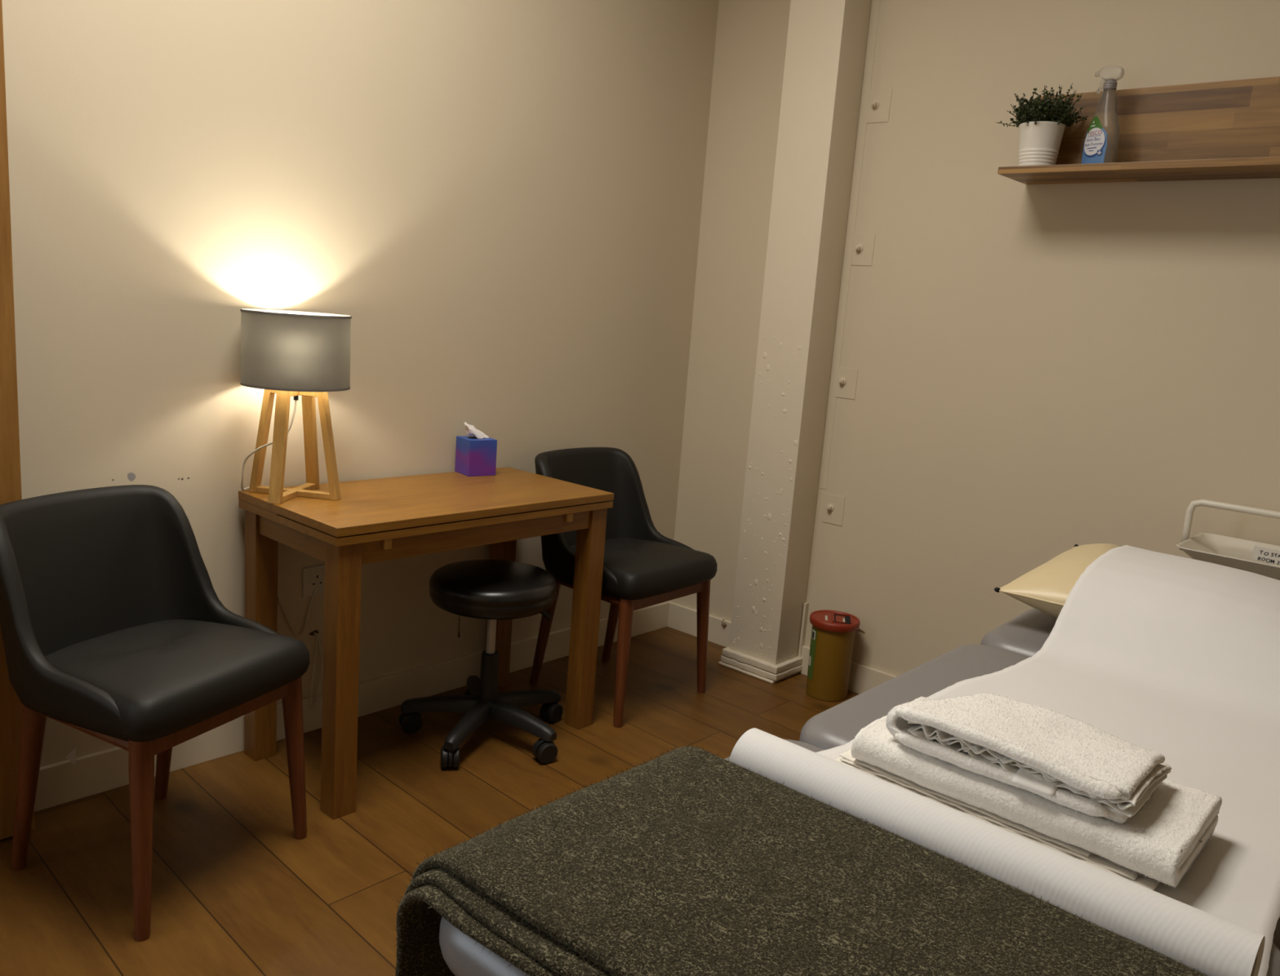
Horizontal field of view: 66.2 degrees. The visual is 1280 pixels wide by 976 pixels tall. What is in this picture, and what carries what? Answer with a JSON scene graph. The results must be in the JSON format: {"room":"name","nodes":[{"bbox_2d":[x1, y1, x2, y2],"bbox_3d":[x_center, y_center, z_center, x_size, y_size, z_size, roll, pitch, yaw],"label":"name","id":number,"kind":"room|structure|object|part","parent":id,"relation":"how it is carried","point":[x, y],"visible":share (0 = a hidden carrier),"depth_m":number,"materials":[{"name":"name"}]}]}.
{"room":"examination room","nodes":[
{"label":"examination room","id":0,"kind":"room"},
{"bbox_2d":[1,0,719,767],"bbox_3d":[-1.057,-0.846,2.454,0.100,3.200,3.950,13,14,40],"label":"wall","id":1,"kind":"structure","parent":0,"point":[501,200],"depth_m":2.76,"materials":[{"name":"paint"}]},
{"bbox_2d":[0,0,35,839],"bbox_3d":[-1.572,-0.180,1.785,0.093,2.042,0.779,13,14,40],"label":"door","id":2,"kind":"structure","parent":1,"relation":"in","point":[11,708],"depth_m":2.08,"materials":[{"name":"brown wood"}]},
{"bbox_2d":[65,728,75,765],"bbox_3d":[-1.384,0.605,2.379,0.020,0.148,0.024,13,14,40],"label":"paper tag","id":3,"kind":"object","parent":1,"relation":"attached to","point":[71,756],"visible":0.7,"depth_m":2.38,"materials":[{"name":"white paper"}]},
{"bbox_2d":[302,564,324,598],"bbox_3d":[-0.927,0.267,2.817,0.012,0.086,0.086,13,14,40],"label":"wall outlet","id":4,"kind":"object","parent":1,"relation":"attached to","point":[313,578],"visible":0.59,"depth_m":2.80,"materials":[{"name":"grey plastic"}]},
{"bbox_2d":[311,632,323,709],"bbox_3d":[-0.945,0.531,2.859,0.025,0.225,0.039,13,14,40],"label":"hanging cable","id":5,"kind":"object","parent":1,"relation":"hanging from","point":[317,636],"visible":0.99,"depth_m":2.85,"materials":[{"name":"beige plastic"}]},
{"bbox_2d":[34,601,671,812],"bbox_3d":[-1.130,0.682,2.695,0.015,0.104,3.750,13,14,40],"label":"baseboard","id":6,"kind":"structure","parent":1,"relation":"attached to","point":[60,783],"depth_m":2.88,"materials":[{"name":"beige paint"}]},
{"bbox_2d":[0,626,859,975],"bbox_3d":[-0.675,1.015,1.581,5.450,0.080,5.050,13,14,40],"label":"floor","id":7,"kind":"structure","parent":0,"point":[235,892],"depth_m":2.34,"materials":[{"name":"brown wood"}]},
{"bbox_2d":[0,484,310,942],"bbox_3d":[-1.075,0.434,2.150,0.534,0.797,0.476,9,11,23],"label":"upholstered chair","id":8,"kind":"object","parent":7,"relation":"on","point":[116,630],"visible":1,"depth_m":2.10,"materials":[{"name":"black leather"}]},
{"bbox_3d":[-1.295,0.623,2.087,0.099,0.416,0.048,9,11,23],"label":"leg","id":9,"kind":"part","parent":8,"relation":"part of","materials":[{"name":"brown wood"}]},
{"bbox_3d":[-1.078,0.234,2.121,0.495,0.394,0.476,9,11,23],"label":"backrest","id":10,"kind":"part","parent":8,"relation":"part of","materials":[{"name":"black leather"}]},
{"bbox_3d":[-0.971,0.681,1.915,0.052,0.412,0.055,9,11,23],"label":"leg","id":11,"kind":"part","parent":8,"relation":"part of","materials":[{"name":"brown wood"}]},
{"bbox_3d":[-1.038,0.449,2.136,0.373,0.040,0.424,9,11,23],"label":"seat frame","id":12,"kind":"part","parent":8,"relation":"part of","materials":[{"name":"brown wood"}]},
{"bbox_3d":[-1.156,0.577,2.398,0.099,0.416,0.048,9,11,23],"label":"leg","id":13,"kind":"part","parent":8,"relation":"part of","materials":[{"name":"brown wood"}]},
{"bbox_3d":[-1.027,0.390,2.122,0.438,0.111,0.461,9,11,23],"label":"seat","id":14,"kind":"part","parent":8,"relation":"part of","materials":[{"name":"black leather"}]},
{"bbox_3d":[-0.806,0.626,2.284,0.052,0.412,0.055,9,11,23],"label":"leg","id":15,"kind":"part","parent":8,"relation":"part of","materials":[{"name":"brown wood"}]},
{"bbox_2d":[238,466,613,819],"bbox_3d":[-0.594,0.374,2.826,0.488,0.740,0.922,13,14,41],"label":"side table","id":16,"kind":"object","parent":7,"relation":"on","point":[378,520],"visible":0.98,"depth_m":2.59,"materials":[{"name":"brown wood"}]},
{"bbox_3d":[-0.673,0.019,2.858,0.204,0.023,0.920,13,14,41],"label":"under panel","id":17,"kind":"part","parent":16,"relation":"part of","materials":[{"name":"brown wood"}]},
{"bbox_3d":[-1.025,0.396,2.655,0.062,0.695,0.062,13,14,41],"label":"leg","id":18,"kind":"part","parent":16,"relation":"part of","materials":[{"name":"brown wood"}]},
{"bbox_2d":[240,308,351,636],"bbox_3d":[-0.903,0.004,2.575,0.267,0.917,0.271,13,14,40],"label":"table lamp","id":19,"kind":"object","parent":16,"relation":"on","point":[286,354],"visible":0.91,"depth_m":2.45,"materials":[{"name":"fabric"}]},
{"bbox_3d":[-0.984,-0.129,2.559,0.059,0.285,0.031,5,10,5],"label":"leg","id":20,"kind":"part","parent":19,"relation":"part of","materials":[{"name":"brown wood"}]},
{"bbox_3d":[-0.904,-0.105,2.463,0.031,0.285,0.059,5,10,5],"label":"leg","id":21,"kind":"part","parent":19,"relation":"part of","materials":[{"name":"brown wood"}]},
{"bbox_3d":[-0.877,-0.354,2.508,0.265,0.181,0.265,13,14,40],"label":"lamp shade","id":22,"kind":"part","parent":19,"relation":"part of","materials":[{"name":"fabric"}]},
{"bbox_2d":[293,395,298,400],"bbox_3d":[-0.884,-0.268,2.524,0.038,0.084,0.038,13,14,40],"label":"socket","id":23,"kind":"object","parent":19,"relation":"attached to","point":[295,397],"depth_m":2.53,"materials":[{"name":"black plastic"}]},
{"bbox_3d":[-0.886,-0.136,2.639,0.031,0.285,0.059,5,10,5],"label":"leg","id":24,"kind":"part","parent":19,"relation":"part of","materials":[{"name":"brown wood"}]},
{"bbox_3d":[-0.806,-0.112,2.543,0.059,0.285,0.031,5,10,5],"label":"leg","id":25,"kind":"part","parent":19,"relation":"part of","materials":[{"name":"brown wood"}]},
{"bbox_3d":[-0.729,0.467,2.392,0.062,0.695,0.062,13,14,41],"label":"leg","id":26,"kind":"part","parent":16,"relation":"part of","materials":[{"name":"brown wood"}]},
{"bbox_2d":[454,422,497,476],"bbox_3d":[-0.512,-0.127,3.078,0.102,0.165,0.094,-4,13,-37],"label":"tissue box","id":27,"kind":"object","parent":16,"relation":"on","point":[475,452],"visible":1,"depth_m":3.05,"materials":[{"name":"purple cardboard"}]},
{"bbox_3d":[-0.463,0.326,3.269,0.062,0.695,0.062,13,14,41],"label":"leg","id":28,"kind":"part","parent":16,"relation":"part of","materials":[{"name":"brown wood"}]},
{"bbox_3d":[-0.167,0.397,3.006,0.062,0.695,0.062,13,14,41],"label":"leg","id":29,"kind":"part","parent":16,"relation":"part of","materials":[{"name":"brown wood"}]},
{"bbox_2d":[399,560,562,768],"bbox_3d":[-0.427,0.492,2.890,0.499,0.511,0.498,13,14,40],"label":"stool","id":30,"kind":"object","parent":7,"relation":"on","point":[491,590],"visible":1,"depth_m":2.82,"materials":[{"name":"black leather"}]},
{"bbox_3d":[-0.594,0.642,2.917,0.225,0.058,0.058,4,10,-3],"label":"leg","id":31,"kind":"part","parent":30,"relation":"part of","materials":[{"name":"black plastic"}]},
{"bbox_3d":[-0.492,0.673,2.791,0.058,0.058,0.225,7,11,15],"label":"leg","id":32,"kind":"part","parent":30,"relation":"part of","materials":[{"name":"black plastic"}]},
{"bbox_3d":[-0.501,0.624,3.053,0.058,0.058,0.225,0,11,-20],"label":"leg","id":33,"kind":"part","parent":30,"relation":"part of","materials":[{"name":"black plastic"}]},
{"bbox_3d":[-0.426,0.288,2.857,0.368,0.098,0.368,13,14,40],"label":"seat","id":34,"kind":"part","parent":30,"relation":"part of","materials":[{"name":"black leather"}]},
{"bbox_3d":[-0.337,0.674,2.848,0.225,0.058,0.058,11,12,33],"label":"leg","id":35,"kind":"part","parent":30,"relation":"part of","materials":[{"name":"black plastic"}]},
{"bbox_3d":[-0.343,0.644,3.011,0.225,0.058,0.058,-4,13,-38],"label":"leg","id":36,"kind":"part","parent":30,"relation":"part of","materials":[{"name":"black plastic"}]},
{"bbox_3d":[-0.321,0.369,2.921,0.128,0.062,0.018,-1,12,-28],"label":"lever","id":37,"kind":"part","parent":30,"relation":"part of","materials":[{"name":"black plastic"}]},
{"bbox_2d":[529,447,717,728],"bbox_3d":[-0.075,0.296,3.314,0.534,0.797,0.476,13,13,39],"label":"upholstered chair","id":38,"kind":"object","parent":7,"relation":"on","point":[643,567],"visible":0.81,"depth_m":3.28,"materials":[{"name":"black leather"}]},
{"bbox_3d":[-0.315,0.473,3.313,0.099,0.416,0.048,13,13,39],"label":"leg","id":39,"kind":"part","parent":38,"relation":"part of","materials":[{"name":"brown wood"}]},
{"bbox_3d":[-0.091,0.442,3.573,0.099,0.416,0.048,13,13,39],"label":"leg","id":40,"kind":"part","parent":38,"relation":"part of","materials":[{"name":"brown wood"}]},
{"bbox_3d":[-0.075,0.096,3.290,0.495,0.394,0.476,13,13,39],"label":"backrest","id":41,"kind":"part","parent":38,"relation":"part of","materials":[{"name":"black leather"}]},
{"bbox_3d":[-0.055,0.541,3.056,0.052,0.412,0.055,13,13,39],"label":"leg","id":42,"kind":"part","parent":38,"relation":"part of","materials":[{"name":"brown wood"}]},
{"bbox_3d":[-0.045,0.313,3.290,0.373,0.040,0.424,13,13,39],"label":"seat frame","id":43,"kind":"part","parent":38,"relation":"part of","materials":[{"name":"brown wood"}]},
{"bbox_3d":[-0.035,0.254,3.275,0.438,0.111,0.461,13,13,39],"label":"seat","id":44,"kind":"part","parent":38,"relation":"part of","materials":[{"name":"black leather"}]},
{"bbox_3d":[0.209,0.505,3.364,0.052,0.412,0.055,13,13,39],"label":"leg","id":45,"kind":"part","parent":38,"relation":"part of","materials":[{"name":"brown wood"}]},
{"bbox_2d":[805,609,865,702],"bbox_3d":[0.670,0.589,3.444,0.176,0.286,0.173,13,14,40],"label":"bin","id":46,"kind":"object","parent":7,"relation":"on","point":[833,632],"visible":1,"depth_m":3.39,"materials":[{"name":"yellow plastic"}]},
{"bbox_3d":[0.595,0.604,3.445,0.003,0.035,0.036,4,10,-3],"label":"label panel","id":47,"kind":"part","parent":46,"relation":"part of","materials":[{"name":"beige"}]},
{"bbox_3d":[0.678,0.464,3.422,0.173,0.028,0.173,13,14,40],"label":"lid","id":48,"kind":"part","parent":46,"relation":"part of","materials":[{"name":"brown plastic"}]},
{"bbox_2d":[439,608,1279,975],"bbox_3d":[0.676,0.710,1.580,0.670,0.720,2.045,13,14,40],"label":"couch","id":49,"kind":"object","parent":7,"relation":"on","point":[1017,640],"visible":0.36,"depth_m":1.59,"materials":[{"name":"grey leather"}]},
{"bbox_2d":[394,746,1205,975],"bbox_3d":[0.124,0.654,0.973,0.819,0.532,0.455,13,14,40],"label":"blanket","id":50,"kind":"object","parent":49,"relation":"on","point":[683,861],"visible":0.99,"depth_m":0.95,"materials":[{"name":"fabric"}]},
{"bbox_2d":[439,739,1279,975],"bbox_3d":[0.234,0.471,1.010,0.670,0.072,0.652,13,14,40],"label":"cushion","id":51,"kind":"object","parent":49,"relation":"on","point":[464,957],"depth_m":0.93,"materials":[{"name":"grey fabric"}]},
{"bbox_2d":[728,545,1279,975],"bbox_3d":[0.856,0.286,1.628,0.589,0.158,1.574,13,14,40],"label":"roll","id":52,"kind":"object","parent":49,"relation":"on","point":[1176,658],"visible":0.7,"depth_m":1.47,"materials":[{"name":"white paper"}]},
{"bbox_2d":[834,697,1221,891],"bbox_3d":[0.492,0.371,1.265,0.422,0.057,0.224,13,14,40],"label":"bath towel","id":53,"kind":"object","parent":52,"relation":"on","point":[1162,841],"visible":0.47,"depth_m":1.16,"materials":[{"name":"white fabric"}]},
{"bbox_2d":[886,693,1171,823],"bbox_3d":[0.486,0.321,1.245,0.308,0.059,0.184,13,14,40],"label":"hand towel","id":54,"kind":"object","parent":53,"relation":"on","point":[1040,752],"visible":1,"depth_m":1.19,"materials":[{"name":"white fabric"}]},
{"bbox_2d":[980,608,1057,657],"bbox_3d":[1.145,0.345,2.018,0.670,0.092,0.709,13,14,40],"label":"cushion","id":55,"kind":"object","parent":49,"relation":"on","point":[1025,634],"depth_m":1.99,"materials":[{"name":"grey plastic"}]},
{"bbox_2d":[799,644,1279,950],"bbox_3d":[0.679,0.414,1.504,0.670,0.072,0.660,13,14,40],"label":"cushion","id":56,"kind":"object","parent":49,"relation":"on","point":[837,726],"depth_m":1.63,"materials":[{"name":"grey plastic"}]},
{"bbox_2d":[994,543,1119,618],"bbox_3d":[1.121,0.241,2.000,0.624,0.142,0.481,13,14,40],"label":"pillow","id":57,"kind":"object","parent":49,"relation":"on","point":[1046,588],"visible":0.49,"depth_m":2.01,"materials":[{"name":"beige plastic"}]},
{"bbox_2d":[1176,499,1279,580],"bbox_3d":[1.580,0.513,2.496,0.480,0.912,0.303,13,14,40],"label":"trolley","id":58,"kind":"object","parent":7,"relation":"on","point":[1257,557],"visible":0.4,"depth_m":2.55,"materials":[{"name":"beige metal"}]},
{"bbox_2d":[1176,533,1279,580],"bbox_3d":[1.605,0.195,2.437,0.447,0.046,0.303,13,14,40],"label":"tray","id":59,"kind":"object","parent":58,"relation":"on","point":[1257,557],"depth_m":2.56,"materials":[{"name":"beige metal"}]},
{"bbox_3d":[1.609,0.135,2.426,0.480,0.142,0.018,13,14,40],"label":"handle","id":60,"kind":"part","parent":58,"relation":"part of","materials":[{"name":"beige metal"}]},
{"bbox_2d":[718,0,871,684],"bbox_3d":[0.571,-0.892,3.383,0.255,3.200,0.194,13,14,40],"label":"pillar","id":61,"kind":"structure","parent":0,"point":[826,45],"depth_m":3.39,"materials":[{"name":"beige paint"}]},
{"bbox_2d":[668,0,1279,676],"bbox_3d":[1.691,-0.664,2.598,3.850,3.200,0.100,13,14,40],"label":"wall","id":62,"kind":"structure","parent":0,"point":[1045,371],"depth_m":3.07,"materials":[{"name":"paint"}]},
{"bbox_2d":[720,617,726,626],"bbox_3d":[0.331,0.527,3.864,0.024,0.031,0.022,13,14,40],"label":"pipe stub","id":63,"kind":"object","parent":62,"relation":"attached to","point":[723,622],"visible":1,"depth_m":3.86,"materials":[{"name":"beige paint"}]},
{"bbox_2d":[667,602,896,693],"bbox_3d":[1.506,0.852,2.862,3.735,0.104,0.015,13,14,40],"label":"baseboard","id":64,"kind":"structure","parent":62,"relation":"attached to","point":[862,678],"depth_m":3.88,"materials":[{"name":"beige paint"}]},
{"bbox_2d":[798,602,808,673],"bbox_3d":[0.602,0.556,3.639,0.010,0.270,0.019,13,14,40],"label":"trim","id":65,"kind":"structure","parent":62,"relation":"attached to","point":[806,605],"depth_m":3.63,"materials":[{"name":"beige paint"}]},
{"bbox_2d":[822,493,844,526],"bbox_3d":[0.687,0.079,3.507,0.080,0.104,0.021,13,14,40],"label":"wall plate","id":66,"kind":"object","parent":62,"relation":"attached to","point":[833,508],"visible":1,"depth_m":3.51,"materials":[{"name":"paint"}]},
{"bbox_2d":[835,367,857,399],"bbox_3d":[0.716,-0.366,3.430,0.080,0.104,0.021,13,14,40],"label":"wall plate","id":67,"kind":"object","parent":62,"relation":"attached to","point":[846,378],"visible":1,"depth_m":3.43,"materials":[{"name":"paint"}]},
{"bbox_2d":[818,0,879,489],"bbox_3d":[0.751,-1.219,3.314,0.030,2.490,0.002,13,14,40],"label":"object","id":68,"kind":"structure","parent":62,"relation":"attached to","point":[875,3],"depth_m":3.38,"materials":[{"name":"paint"}]},
{"bbox_2d":[851,234,875,266],"bbox_3d":[0.755,-0.812,3.343,0.080,0.104,0.021,13,14,40],"label":"wall plate","id":69,"kind":"object","parent":62,"relation":"attached to","point":[863,244],"visible":1,"depth_m":3.35,"materials":[{"name":"paint"}]},
{"bbox_2d":[866,88,892,123],"bbox_3d":[0.790,-1.270,3.259,0.081,0.104,0.021,13,14,40],"label":"wall plate","id":70,"kind":"object","parent":62,"relation":"attached to","point":[879,104],"visible":1,"depth_m":3.26,"materials":[{"name":"paint"}]},
{"bbox_2d":[997,76,1279,184],"bbox_3d":[1.613,-0.912,2.426,1.370,0.250,0.215,13,14,40],"label":"wall shelf","id":71,"kind":"object","parent":62,"relation":"attached to","point":[1223,130],"visible":0.84,"depth_m":2.64,"materials":[{"name":"brown wood"}]},
{"bbox_2d":[995,83,1088,166],"bbox_3d":[1.149,-1.032,2.820,0.234,0.235,0.246,13,14,40],"label":"potted plant","id":72,"kind":"object","parent":71,"relation":"on","point":[1041,128],"visible":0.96,"depth_m":2.78,"materials":[{"name":"green plant"}]},
{"bbox_3d":[1.150,-0.979,2.831,0.126,0.128,0.126,13,14,40],"label":"pot","id":73,"kind":"part","parent":72,"relation":"part of","materials":[{"name":"white ceramic"}]},
{"bbox_2d":[1081,65,1124,164],"bbox_3d":[1.284,-1.023,2.714,0.064,0.276,0.102,-1,12,-26],"label":"spray bottle","id":74,"kind":"object","parent":71,"relation":"on","point":[1101,143],"visible":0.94,"depth_m":2.69,"materials":[{"name":"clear plastic"}]},
{"bbox_3d":[1.254,-0.958,2.713,0.007,0.073,0.067,-1,12,-26],"label":"label panel","id":75,"kind":"part","parent":74,"relation":"part of","materials":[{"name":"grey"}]}
]}

